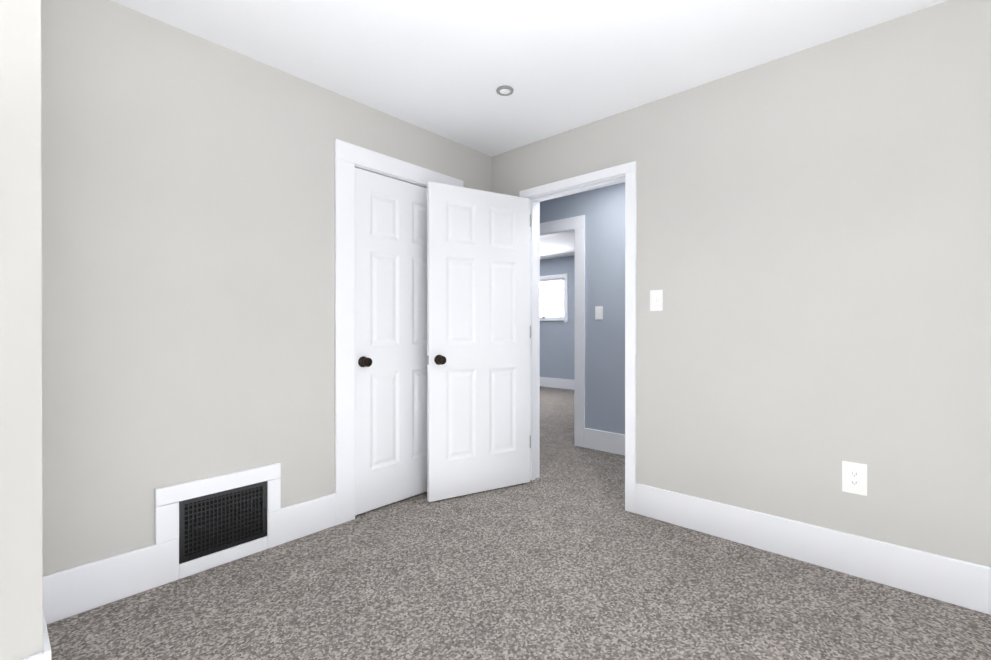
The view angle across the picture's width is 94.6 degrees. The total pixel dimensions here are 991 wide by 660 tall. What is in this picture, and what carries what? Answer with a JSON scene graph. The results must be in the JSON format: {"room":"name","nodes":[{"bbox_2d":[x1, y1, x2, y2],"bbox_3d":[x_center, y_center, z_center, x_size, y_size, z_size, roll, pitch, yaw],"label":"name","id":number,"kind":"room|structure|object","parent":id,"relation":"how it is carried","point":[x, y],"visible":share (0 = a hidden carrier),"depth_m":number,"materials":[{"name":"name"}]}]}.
{"room":"empty bedroom","nodes":[
{"label":"empty bedroom","id":0,"kind":"room"},
{"bbox_2d":[0,0,42,659],"bbox_3d":[-1.886,-0.114,1.142,0.675,2.415,1.035,0,0,42],"label":"wall","id":1,"kind":"structure","parent":0,"point":[21,603],"depth_m":1.27,"materials":[{"name":"beige paint"}]},
{"bbox_2d":[21,643,50,659],"bbox_3d":[-1.572,1.004,0.973,0.021,0.180,0.902,0,0,42],"label":"baseboard","id":2,"kind":"structure","parent":1,"relation":"attached to","point":[46,655],"depth_m":1.29,"materials":[{"name":"white wood"}]},
{"bbox_2d":[43,575,60,646],"bbox_3d":[-1.475,1.002,1.483,0.510,0.180,0.025,0,0,42],"label":"baseboard","id":3,"kind":"structure","parent":1,"relation":"attached to","point":[49,608],"depth_m":1.69,"materials":[{"name":"white wood"}]},
{"bbox_2d":[41,0,490,575],"bbox_3d":[-0.869,-0.118,2.677,0.120,2.415,2.605,0,0,42],"label":"wall","id":4,"kind":"structure","parent":0,"point":[187,178],"depth_m":2.00,"materials":[{"name":"beige paint"}]},
{"bbox_2d":[49,493,335,619],"bbox_3d":[-1.293,1.001,2.110,0.017,0.180,1.192,0,0,42],"label":"baseboard","id":5,"kind":"structure","parent":4,"relation":"attached to","point":[70,592],"depth_m":1.93,"materials":[{"name":"white wood"}]},
{"bbox_2d":[155,463,280,544],"bbox_3d":[-1.269,0.793,2.133,0.021,0.235,0.519,0,0,42],"label":"trim","id":6,"kind":"structure","parent":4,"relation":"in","point":[168,499],"depth_m":2.06,"materials":[{"name":"white wood"}]},
{"bbox_2d":[179,481,266,563],"bbox_3d":[-1.265,0.887,2.144,0.012,0.277,0.372,0,0,42],"label":"air vent","id":7,"kind":"object","parent":4,"relation":"in","point":[216,522],"visible":0.98,"depth_m":2.13,"materials":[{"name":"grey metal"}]},
{"bbox_2d":[355,168,426,514],"bbox_3d":[-0.583,0.067,2.936,0.171,2.020,0.760,0,0,42],"label":"closet door","id":8,"kind":"structure","parent":4,"relation":"in","point":[390,340],"depth_m":2.83,"materials":[{"name":"white wood"}]},
{"bbox_2d":[355,165,426,187],"bbox_3d":[-0.614,0.059,2.959,0.120,2.060,0.795,0,0,42],"label":"trim","id":9,"kind":"structure","parent":4,"relation":"attached to","point":[387,175],"depth_m":2.83,"materials":[{"name":"white wood"}]},
{"bbox_2d":[335,139,463,524],"bbox_3d":[-0.563,0.012,2.913,0.018,2.153,0.981,0,0,42],"label":"trim","id":10,"kind":"structure","parent":4,"relation":"attached to","point":[348,157],"depth_m":2.59,"materials":[{"name":"white wood"}]},
{"bbox_2d":[47,386,990,659],"bbox_3d":[-0.153,1.135,4.349,8.340,0.100,8.110,0,0,42],"label":"floor","id":11,"kind":"structure","parent":0,"point":[565,556],"depth_m":1.86,"materials":[{"name":"carpet"}]},
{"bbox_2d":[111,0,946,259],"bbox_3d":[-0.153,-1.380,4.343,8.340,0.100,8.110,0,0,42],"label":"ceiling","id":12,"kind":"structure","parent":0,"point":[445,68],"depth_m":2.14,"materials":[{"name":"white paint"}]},
{"bbox_2d":[496,85,513,95],"bbox_3d":[0.052,-1.319,2.525,0.096,0.013,0.096,0,0,42],"label":"recessed light","id":13,"kind":"object","parent":12,"relation":"attached to","point":[505,90],"visible":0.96,"depth_m":2.51,"materials":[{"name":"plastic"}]},
{"bbox_2d":[540,255,574,379],"bbox_3d":[1.750,-0.132,8.012,6.000,2.415,0.120,0,0,42],"label":"wall","id":14,"kind":"structure","parent":0,"point":[556,349],"depth_m":8.45,"materials":[{"name":"blue paint"}]},
{"bbox_2d":[540,274,567,322],"bbox_3d":[0.907,-0.581,8.718,1.140,0.890,0.113,0,0,42],"label":"window","id":15,"kind":"structure","parent":14,"relation":"in","point":[553,298],"depth_m":8.57,"materials":[{"name":"white glass"}]},
{"bbox_2d":[540,377,573,389],"bbox_3d":[1.705,0.986,7.964,6.000,0.180,0.017,0,0,42],"label":"baseboard","id":16,"kind":"structure","parent":14,"relation":"attached to","point":[544,381],"depth_m":8.46,"materials":[{"name":"white wood"}]},
{"bbox_2d":[540,182,624,433],"bbox_3d":[1.125,-0.122,4.045,4.200,2.415,0.120,0,0,42],"label":"wall","id":17,"kind":"structure","parent":0,"point":[602,209],"depth_m":4.11,"materials":[{"name":"blue paint"}]},
{"bbox_2d":[540,229,574,238],"bbox_3d":[0.512,0.060,4.601,0.805,2.048,0.120,0,0,42],"label":"trim","id":18,"kind":"structure","parent":17,"relation":"attached to","point":[557,233],"depth_m":4.48,"materials":[{"name":"white wood"}]},
{"bbox_2d":[540,215,584,446],"bbox_3d":[0.512,0.010,4.600,0.965,2.148,0.156,0,0,42],"label":"door frame","id":19,"kind":"structure","parent":17,"relation":"attached to","point":[577,223],"depth_m":4.26,"materials":[{"name":"white wood"}]},
{"bbox_2d":[595,306,602,319],"bbox_3d":[0.931,-0.154,4.128,0.074,0.120,0.017,0,0,42],"label":"hall light switch","id":20,"kind":"object","parent":17,"relation":"attached to","point":[598,312],"visible":1,"depth_m":4.13,"materials":[{"name":"white plastic"}]},
{"bbox_2d":[584,428,624,455],"bbox_3d":[1.729,0.997,3.407,2.445,0.180,0.017,0,0,42],"label":"baseboard","id":21,"kind":"structure","parent":17,"relation":"attached to","point":[606,441],"depth_m":4.08,"materials":[{"name":"white wood"}]},
{"bbox_2d":[491,0,990,566],"bbox_3d":[1.314,-0.117,2.376,3.520,2.415,0.120,0,0,42],"label":"wall","id":22,"kind":"structure","parent":0,"point":[813,242],"depth_m":2.11,"materials":[{"name":"beige paint"}]},
{"bbox_2d":[427,182,530,501],"bbox_3d":[-0.098,0.074,3.100,0.315,2.008,0.775,0,0,42],"label":"entry door","id":23,"kind":"structure","parent":22,"relation":"in","point":[478,342],"depth_m":3.03,"materials":[{"name":"white wood"}]},
{"bbox_2d":[519,161,635,512],"bbox_3d":[0.553,0.043,3.068,0.885,2.091,0.160,0,0,42],"label":"door frame","id":24,"kind":"structure","parent":22,"relation":"attached to","point":[628,170],"depth_m":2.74,"materials":[{"name":"white wood"}]},
{"bbox_2d":[650,290,662,310],"bbox_3d":[0.924,-0.171,2.636,0.074,0.120,0.017,0,0,42],"label":"light switch","id":25,"kind":"object","parent":22,"relation":"attached to","point":[656,300],"visible":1,"depth_m":2.64,"materials":[{"name":"white plastic"}]},
{"bbox_2d":[635,483,990,614],"bbox_3d":[1.645,1.001,1.983,2.195,0.180,0.021,0,0,42],"label":"baseboard","id":26,"kind":"structure","parent":22,"relation":"attached to","point":[965,584],"depth_m":2.08,"materials":[{"name":"white wood"}]},
{"bbox_2d":[842,461,866,495],"bbox_3d":[1.596,0.659,2.035,0.088,0.138,0.008,0,0,42],"label":"outlet","id":27,"kind":"object","parent":22,"relation":"attached to","point":[854,477],"visible":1,"depth_m":2.03,"materials":[{"name":"white plastic"}]}
]}

